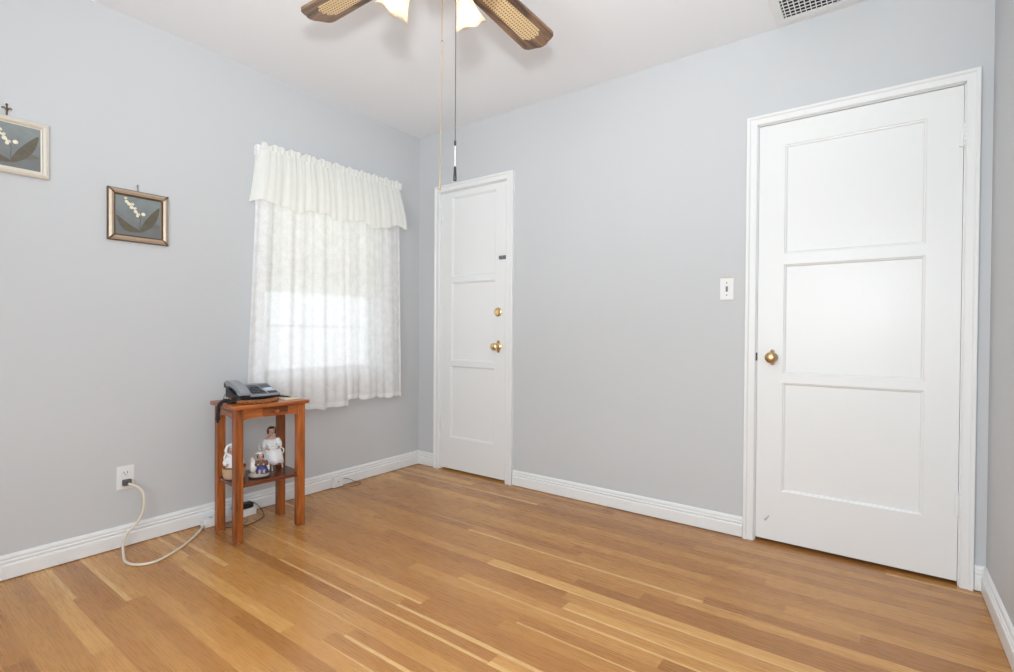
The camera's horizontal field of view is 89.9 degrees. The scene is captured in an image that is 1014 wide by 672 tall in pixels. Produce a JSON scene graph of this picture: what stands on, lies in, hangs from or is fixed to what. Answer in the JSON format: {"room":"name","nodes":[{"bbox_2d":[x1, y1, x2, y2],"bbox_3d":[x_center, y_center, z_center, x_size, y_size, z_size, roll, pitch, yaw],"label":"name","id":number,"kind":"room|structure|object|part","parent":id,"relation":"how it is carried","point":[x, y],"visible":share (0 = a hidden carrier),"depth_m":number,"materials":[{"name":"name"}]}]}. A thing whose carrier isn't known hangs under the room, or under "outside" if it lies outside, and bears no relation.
{"room":"empty bedroom","nodes":[
{"label":"empty bedroom","id":0,"kind":"room"},
{"bbox_2d":[0,0,419,555],"bbox_3d":[-1.722,-0.251,2.482,0.140,2.430,3.400,1,1,36],"label":"wall","id":1,"kind":"structure","parent":0,"point":[114,353],"depth_m":2.36,"materials":[{"name":"paint"}]},
{"bbox_2d":[1,103,11,114],"bbox_3d":[-1.972,-0.894,2.002,0.008,0.046,0.033,1,1,36],"label":"hook","id":2,"kind":"object","parent":1,"relation":"attached to","point":[6,104],"visible":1,"depth_m":2.00,"materials":[{"name":"brown metal"}]},
{"bbox_2d":[0,114,48,180],"bbox_3d":[-1.964,-0.756,2.003,0.020,0.223,0.241,1,1,36],"label":"framed picture","id":3,"kind":"object","parent":2,"relation":"hanging from","point":[24,144],"visible":1,"depth_m":2.04,"materials":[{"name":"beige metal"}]},
{"bbox_2d":[0,121,40,171],"bbox_3d":[-1.968,-0.756,2.006,0.008,0.176,0.194,1,1,36],"label":"painting","id":4,"kind":"object","parent":3,"relation":"attached to","point":[20,141],"depth_m":2.03,"materials":[{"name":"paper"}]},
{"bbox_2d":[116,464,133,490],"bbox_3d":[-1.752,0.650,2.333,0.008,0.108,0.069,1,1,36],"label":"wall outlet","id":5,"kind":"object","parent":1,"relation":"attached to","point":[123,472],"visible":0.91,"depth_m":2.33,"materials":[{"name":"white plastic"}]},
{"bbox_2d":[121,469,129,476],"bbox_3d":[-1.750,0.630,2.332,0.004,0.028,0.034,1,1,36],"label":"socket","id":6,"kind":"object","parent":5,"relation":"attached to","point":[124,472],"depth_m":2.33,"materials":[{"name":"white plastic"}]},
{"bbox_2d":[0,450,417,580],"bbox_3d":[-1.667,0.913,2.448,0.016,0.095,3.400,1,1,36],"label":"baseboard","id":7,"kind":"structure","parent":1,"relation":"attached to","point":[19,563],"depth_m":2.41,"materials":[{"name":"white paint"}]},
{"bbox_2d":[332,476,360,487],"bbox_3d":[-1.020,0.928,3.252,0.192,0.066,0.066,0,1,-43],"label":"phone jack","id":8,"kind":"object","parent":7,"relation":"attached to","point":[336,481],"visible":1,"depth_m":3.22,"materials":[{"name":"white plastic"}]},
{"bbox_3d":[-1.713,-0.685,2.355,0.014,0.032,0.010,1,1,36],"label":"hook","id":9,"kind":"object","parent":1,"relation":"attached to","visible":0},
{"bbox_2d":[107,185,168,245],"bbox_3d":[-1.705,-0.551,2.355,0.024,0.238,0.242,1,1,36],"label":"framed picture","id":10,"kind":"object","parent":9,"relation":"hanging from","point":[132,216],"visible":1,"depth_m":2.35,"materials":[{"name":"brown metal"}]},
{"bbox_2d":[115,194,160,238],"bbox_3d":[-1.712,-0.551,2.360,0.008,0.182,0.185,1,1,36],"label":"painting","id":11,"kind":"object","parent":10,"relation":"attached to","point":[137,216],"depth_m":2.35,"materials":[{"name":"paper"}]},
{"bbox_2d":[92,0,867,138],"bbox_3d":[-0.394,-1.498,1.502,3.412,0.100,3.680,1,1,36],"label":"ceiling","id":12,"kind":"structure","parent":0,"point":[368,62],"depth_m":2.54,"materials":[{"name":"paint"}]},
{"bbox_2d":[301,0,552,189],"bbox_3d":[-0.217,-0.956,1.594,0.974,0.983,0.974,0,1,-11],"label":"ceiling fan","id":13,"kind":"object","parent":12,"relation":"hanging from","point":[519,22],"visible":1,"depth_m":1.88,"materials":[{"name":"brown wood"}]},
{"bbox_3d":[-0.569,-1.222,1.832,0.455,0.008,0.144,1,10,34],"label":"blade","id":14,"kind":"part","parent":13,"relation":"part of","materials":[{"name":"brown wood"}]},
{"bbox_3d":[-0.558,-1.217,1.826,0.339,0.002,0.080,1,10,34],"label":"cane panel","id":15,"kind":"part","parent":13,"relation":"part of","materials":[{"name":"beige wicker"}]},
{"bbox_3d":[-0.368,-1.102,1.676,0.120,0.119,0.104,1,1,36],"label":"lamp shade","id":16,"kind":"part","parent":13,"relation":"part of","materials":[{"name":"white glass"}]},
{"bbox_3d":[-0.210,-0.820,1.619,0.003,0.696,0.008,1,1,36],"label":"pull chain","id":17,"kind":"part","parent":13,"relation":"part of","materials":[{"name":"gold metal"}]},
{"bbox_3d":[-0.169,-0.527,1.650,0.012,0.047,0.012,1,1,36],"label":"pull knob","id":18,"kind":"part","parent":13,"relation":"part of","materials":[{"name":"black plastic"}]},
{"bbox_3d":[-0.173,-0.899,1.640,0.003,0.538,0.022,1,1,42],"label":"pull chain","id":19,"kind":"part","parent":13,"relation":"part of","materials":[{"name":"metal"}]},
{"bbox_3d":[-0.134,-1.101,1.745,0.104,0.119,0.120,1,1,36],"label":"lamp shade","id":20,"kind":"part","parent":13,"relation":"part of","materials":[{"name":"white glass"}]},
{"bbox_3d":[0.018,-1.214,1.934,0.080,0.002,0.339,-10,-5,34],"label":"cane panel","id":21,"kind":"part","parent":13,"relation":"part of","materials":[{"name":"beige wicker"}]},
{"bbox_3d":[0.025,-1.219,1.945,0.144,0.008,0.455,-10,-5,34],"label":"blade","id":22,"kind":"part","parent":13,"relation":"part of","materials":[{"name":"beige wicker"}]},
{"bbox_2d":[768,0,860,26],"bbox_3d":[1.353,-1.436,2.136,0.424,0.012,0.236,1,1,36],"label":"ceiling vent","id":23,"kind":"object","parent":12,"relation":"in","point":[783,11],"visible":1,"depth_m":2.22,"materials":[{"name":"white plastic"}]},
{"bbox_2d":[0,464,1011,671],"bbox_3d":[-0.411,1.022,1.527,3.412,0.080,3.680,1,1,36],"label":"floor","id":24,"kind":"structure","parent":0,"point":[417,567],"depth_m":1.90,"materials":[{"name":"brown wood"}]},
{"bbox_2d":[121,479,204,565],"bbox_3d":[-1.543,0.812,2.318,0.344,0.310,0.300,0,1,-41],"label":"extension cord","id":25,"kind":"object","parent":24,"relation":"on","point":[126,482],"visible":1,"depth_m":2.30,"materials":[{"name":"beige plastic"}]},
{"bbox_2d":[200,505,255,527],"bbox_3d":[-1.457,0.943,2.663,0.056,0.041,0.263,1,1,36],"label":"power strip","id":26,"kind":"object","parent":24,"relation":"on","point":[209,521],"visible":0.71,"depth_m":2.63,"materials":[{"name":"white plastic"}]},
{"bbox_2d":[243,501,254,509],"bbox_3d":[-1.407,0.908,2.717,0.044,0.030,0.112,1,1,36],"label":"power adapter","id":27,"kind":"object","parent":26,"relation":"on","point":[247,504],"visible":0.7,"depth_m":2.72,"materials":[{"name":"black plastic"}]},
{"bbox_2d":[225,503,264,527],"bbox_3d":[-1.371,0.936,2.644,0.146,0.057,0.249,1,1,36],"label":"cord","id":28,"kind":"object","parent":24,"relation":"on","point":[255,503],"visible":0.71,"depth_m":2.65,"materials":[{"name":"black plastic"}]},
{"bbox_2d":[210,394,308,543],"bbox_3d":[-1.240,0.644,2.553,0.300,0.645,0.364,1,1,41],"label":"side table","id":29,"kind":"object","parent":24,"relation":"on","point":[238,413],"visible":0.91,"depth_m":2.50,"materials":[{"name":"brown wood"}]},
{"bbox_3d":[-1.419,0.651,2.512,0.038,0.622,0.038,1,1,41],"label":"leg","id":30,"kind":"part","parent":29,"relation":"part of","materials":[{"name":"brown wood"}]},
{"bbox_2d":[221,463,245,479],"bbox_3d":[-1.329,0.662,2.474,0.110,0.061,0.095,0,1,-44],"label":"basket","id":31,"kind":"object","parent":29,"relation":"on","point":[227,472],"visible":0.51,"depth_m":2.43,"materials":[{"name":"beige wicker"}]},
{"bbox_2d":[223,443,243,467],"bbox_3d":[-1.329,0.599,2.473,0.095,0.162,0.072,0,1,-19],"label":"doll","id":32,"kind":"object","parent":31,"relation":"in","point":[227,462],"visible":0.35,"depth_m":2.45,"materials":[{"name":"white fabric"}]},
{"bbox_3d":[-1.257,0.653,2.370,0.038,0.622,0.038,1,1,41],"label":"leg","id":33,"kind":"part","parent":29,"relation":"part of","materials":[{"name":"brown wood"}]},
{"bbox_2d":[228,397,278,403],"bbox_3d":[-1.250,0.311,2.502,0.246,0.022,0.235,1,1,41],"label":"mat","id":34,"kind":"object","parent":29,"relation":"on","point":[272,399],"visible":0.53,"depth_m":2.42,"materials":[{"name":"brown wicker"}]},
{"bbox_2d":[215,380,280,422],"bbox_3d":[-1.297,0.316,2.505,0.208,0.191,0.280,1,1,41],"label":"telephone","id":35,"kind":"object","parent":34,"relation":"on","point":[236,390],"visible":1,"depth_m":2.48,"materials":[{"name":"black plastic"}]},
{"bbox_3d":[-1.308,0.346,2.398,0.131,0.133,0.038,0,1,-11],"label":"coiled cord","id":36,"kind":"part","parent":35,"relation":"part of","materials":[{"name":"black plastic"}]},
{"bbox_2d":[219,465,296,487],"bbox_3d":[-1.239,0.701,2.554,0.244,0.017,0.320,1,1,41],"label":"shelf","id":37,"kind":"object","parent":29,"relation":"attached to","point":[279,472],"depth_m":2.50,"materials":[{"name":"brown wood"}]},
{"bbox_2d":[248,452,269,478],"bbox_3d":[-1.217,0.631,2.494,0.096,0.123,0.069,0,1,-26],"label":"figurine","id":38,"kind":"object","parent":29,"relation":"on","point":[258,469],"visible":1,"depth_m":2.48,"materials":[{"name":"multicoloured ceramic"}]},
{"bbox_2d":[258,441,283,470],"bbox_3d":[-1.235,0.620,2.654,0.101,0.144,0.096,1,1,18],"label":"chair","id":39,"kind":"object","parent":29,"relation":"on","point":[259,446],"visible":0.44,"depth_m":2.63,"materials":[{"name":"white ceramic"}]},
{"bbox_2d":[261,426,283,465],"bbox_3d":[-1.220,0.568,2.637,0.110,0.193,0.125,0,1,-28],"label":"doll","id":40,"kind":"object","parent":39,"relation":"on","point":[269,443],"visible":0.97,"depth_m":2.62,"materials":[{"name":"white"}]},
{"bbox_3d":[-1.132,0.367,2.485,0.006,0.042,0.120,1,1,41],"label":"drawer","id":41,"kind":"part","parent":29,"relation":"part of","materials":[{"name":"brown wood"}]},
{"bbox_3d":[-1.221,0.650,2.738,0.038,0.622,0.038,1,1,41],"label":"leg","id":42,"kind":"part","parent":29,"relation":"part of","materials":[{"name":"brown wood"}]},
{"bbox_2d":[279,395,301,399],"bbox_3d":[-1.148,0.318,2.629,0.160,0.007,0.091,1,1,34],"label":"pad","id":43,"kind":"object","parent":29,"relation":"on","point":[292,397],"visible":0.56,"depth_m":2.60,"materials":[{"name":"paper"}]},
{"bbox_3d":[-1.059,0.652,2.595,0.038,0.622,0.038,1,1,41],"label":"leg","id":44,"kind":"part","parent":29,"relation":"part of","materials":[{"name":"brown wood"}]},
{"bbox_2d":[418,0,994,566],"bbox_3d":[0.644,-0.240,2.941,3.412,2.430,0.140,1,1,36],"label":"wall","id":45,"kind":"structure","parent":0,"point":[630,213],"depth_m":2.73,"materials":[{"name":"paint"}]},
{"bbox_2d":[418,450,432,466],"bbox_3d":[-0.604,0.908,3.767,0.169,0.095,0.016,1,1,36],"label":"baseboard","id":46,"kind":"structure","parent":45,"relation":"attached to","point":[425,458],"depth_m":3.76,"materials":[{"name":"white paint"}]},
{"bbox_2d":[438,181,506,480],"bbox_3d":[-0.255,-0.036,3.502,0.606,1.972,0.102,1,1,36],"label":"door","id":47,"kind":"structure","parent":45,"relation":"in","point":[471,418],"depth_m":3.51,"materials":[{"name":"white paint"}]},
{"bbox_3d":[-0.237,0.469,3.529,0.395,0.512,0.033,1,1,36],"label":"panel","id":48,"kind":"part","parent":47,"relation":"part of","materials":[{"name":"white paint"}]},
{"bbox_3d":[-0.229,-0.101,3.520,0.395,0.554,0.033,1,1,36],"label":"panel","id":49,"kind":"part","parent":47,"relation":"part of","materials":[{"name":"white paint"}]},
{"bbox_3d":[-0.222,-0.700,3.512,0.395,0.559,0.033,1,1,36],"label":"panel","id":50,"kind":"part","parent":47,"relation":"part of","materials":[{"name":"white paint"}]},
{"bbox_3d":[-0.076,0.070,3.347,0.051,0.051,0.066,1,1,36],"label":"knob","id":51,"kind":"part","parent":47,"relation":"part of","materials":[{"name":"gold metal"}]},
{"bbox_2d":[433,170,514,484],"bbox_3d":[-0.223,-0.055,3.525,0.701,2.038,0.097,1,1,36],"label":"trim","id":52,"kind":"structure","parent":45,"relation":"attached to","point":[509,176],"depth_m":3.32,"materials":[{"name":"white paint"}]},
{"bbox_2d":[512,470,742,536],"bbox_3d":[0.593,0.924,2.889,1.381,0.095,0.016,1,1,36],"label":"baseboard","id":53,"kind":"structure","parent":45,"relation":"attached to","point":[726,523],"depth_m":2.80,"materials":[{"name":"white paint"}]},
{"bbox_2d":[720,277,733,299],"bbox_3d":[1.089,-0.237,2.519,0.064,0.116,0.015,1,1,36],"label":"light switch","id":54,"kind":"object","parent":45,"relation":"attached to","point":[726,283],"visible":1,"depth_m":2.52,"materials":[{"name":"white plastic"}]},
{"bbox_2d":[755,85,966,580],"bbox_3d":[1.500,-0.011,2.214,0.761,1.967,0.102,1,1,36],"label":"door","id":55,"kind":"structure","parent":45,"relation":"in","point":[860,246],"depth_m":2.20,"materials":[{"name":"white paint"}]},
{"bbox_3d":[1.239,0.101,2.383,0.051,0.051,0.066,1,1,36],"label":"knob","id":56,"kind":"part","parent":55,"relation":"part of","materials":[{"name":"gold metal"}]},
{"bbox_3d":[1.508,0.478,2.248,0.514,0.512,0.033,1,1,36],"label":"panel","id":57,"kind":"part","parent":55,"relation":"part of","materials":[{"name":"white paint"}]},
{"bbox_3d":[1.512,-0.075,2.243,0.513,0.514,0.033,1,1,36],"label":"panel","id":58,"kind":"part","parent":55,"relation":"part of","materials":[{"name":"white paint"}]},
{"bbox_3d":[1.515,-0.636,2.238,0.512,0.508,0.033,1,1,36],"label":"panel","id":59,"kind":"part","parent":55,"relation":"part of","materials":[{"name":"white paint"}]},
{"bbox_2d":[742,66,981,590],"bbox_3d":[1.514,-0.028,2.250,0.833,2.032,0.097,1,1,36],"label":"trim","id":60,"kind":"structure","parent":45,"relation":"attached to","point":[971,79],"depth_m":2.01,"materials":[{"name":"white paint"}]},
{"bbox_2d":[974,564,984,590],"bbox_3d":[1.839,0.942,1.974,0.034,0.095,0.016,1,1,36],"label":"baseboard","id":61,"kind":"structure","parent":45,"relation":"attached to","point":[978,570],"depth_m":1.98,"materials":[{"name":"white paint"}]},
{"bbox_2d":[986,0,1013,626],"bbox_3d":[0.916,-0.214,0.547,0.140,2.430,3.400,1,1,36],"label":"wall","id":62,"kind":"structure","parent":0,"point":[1000,482],"depth_m":1.77,"materials":[{"name":"paint"}]},
{"bbox_2d":[981,567,1013,671],"bbox_3d":[0.846,0.949,0.604,0.016,0.095,3.400,1,1,36],"label":"baseboard","id":63,"kind":"structure","parent":62,"relation":"attached to","point":[1003,625],"depth_m":1.69,"materials":[{"name":"white paint"}]},
{"bbox_3d":[-1.082,-1.024,3.162,0.070,0.050,0.956,1,1,36],"label":"curtain rod","id":64,"kind":"object","parent":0,"visible":0},
{"bbox_2d":[248,146,347,409],"bbox_3d":[-1.183,-0.289,2.939,0.044,1.475,0.645,1,1,36],"label":"panel","id":65,"kind":"object","parent":64,"relation":"hanging from","point":[298,340],"visible":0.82,"depth_m":2.93,"materials":[{"name":"white fabric"}]},
{"bbox_2d":[249,141,406,230],"bbox_3d":[-1.032,-0.884,3.136,0.088,0.374,1.108,1,1,36],"label":"curtain valance","id":66,"kind":"object","parent":64,"relation":"hanging from","point":[293,180],"visible":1,"depth_m":3.02,"materials":[{"name":"white fabric"}]},
{"bbox_2d":[346,220,400,399],"bbox_3d":[-0.870,-0.302,3.374,0.038,1.455,0.467,1,1,36],"label":"panel","id":67,"kind":"object","parent":64,"relation":"hanging from","point":[373,257],"visible":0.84,"depth_m":3.35,"materials":[{"name":"white fabric"}]}
]}

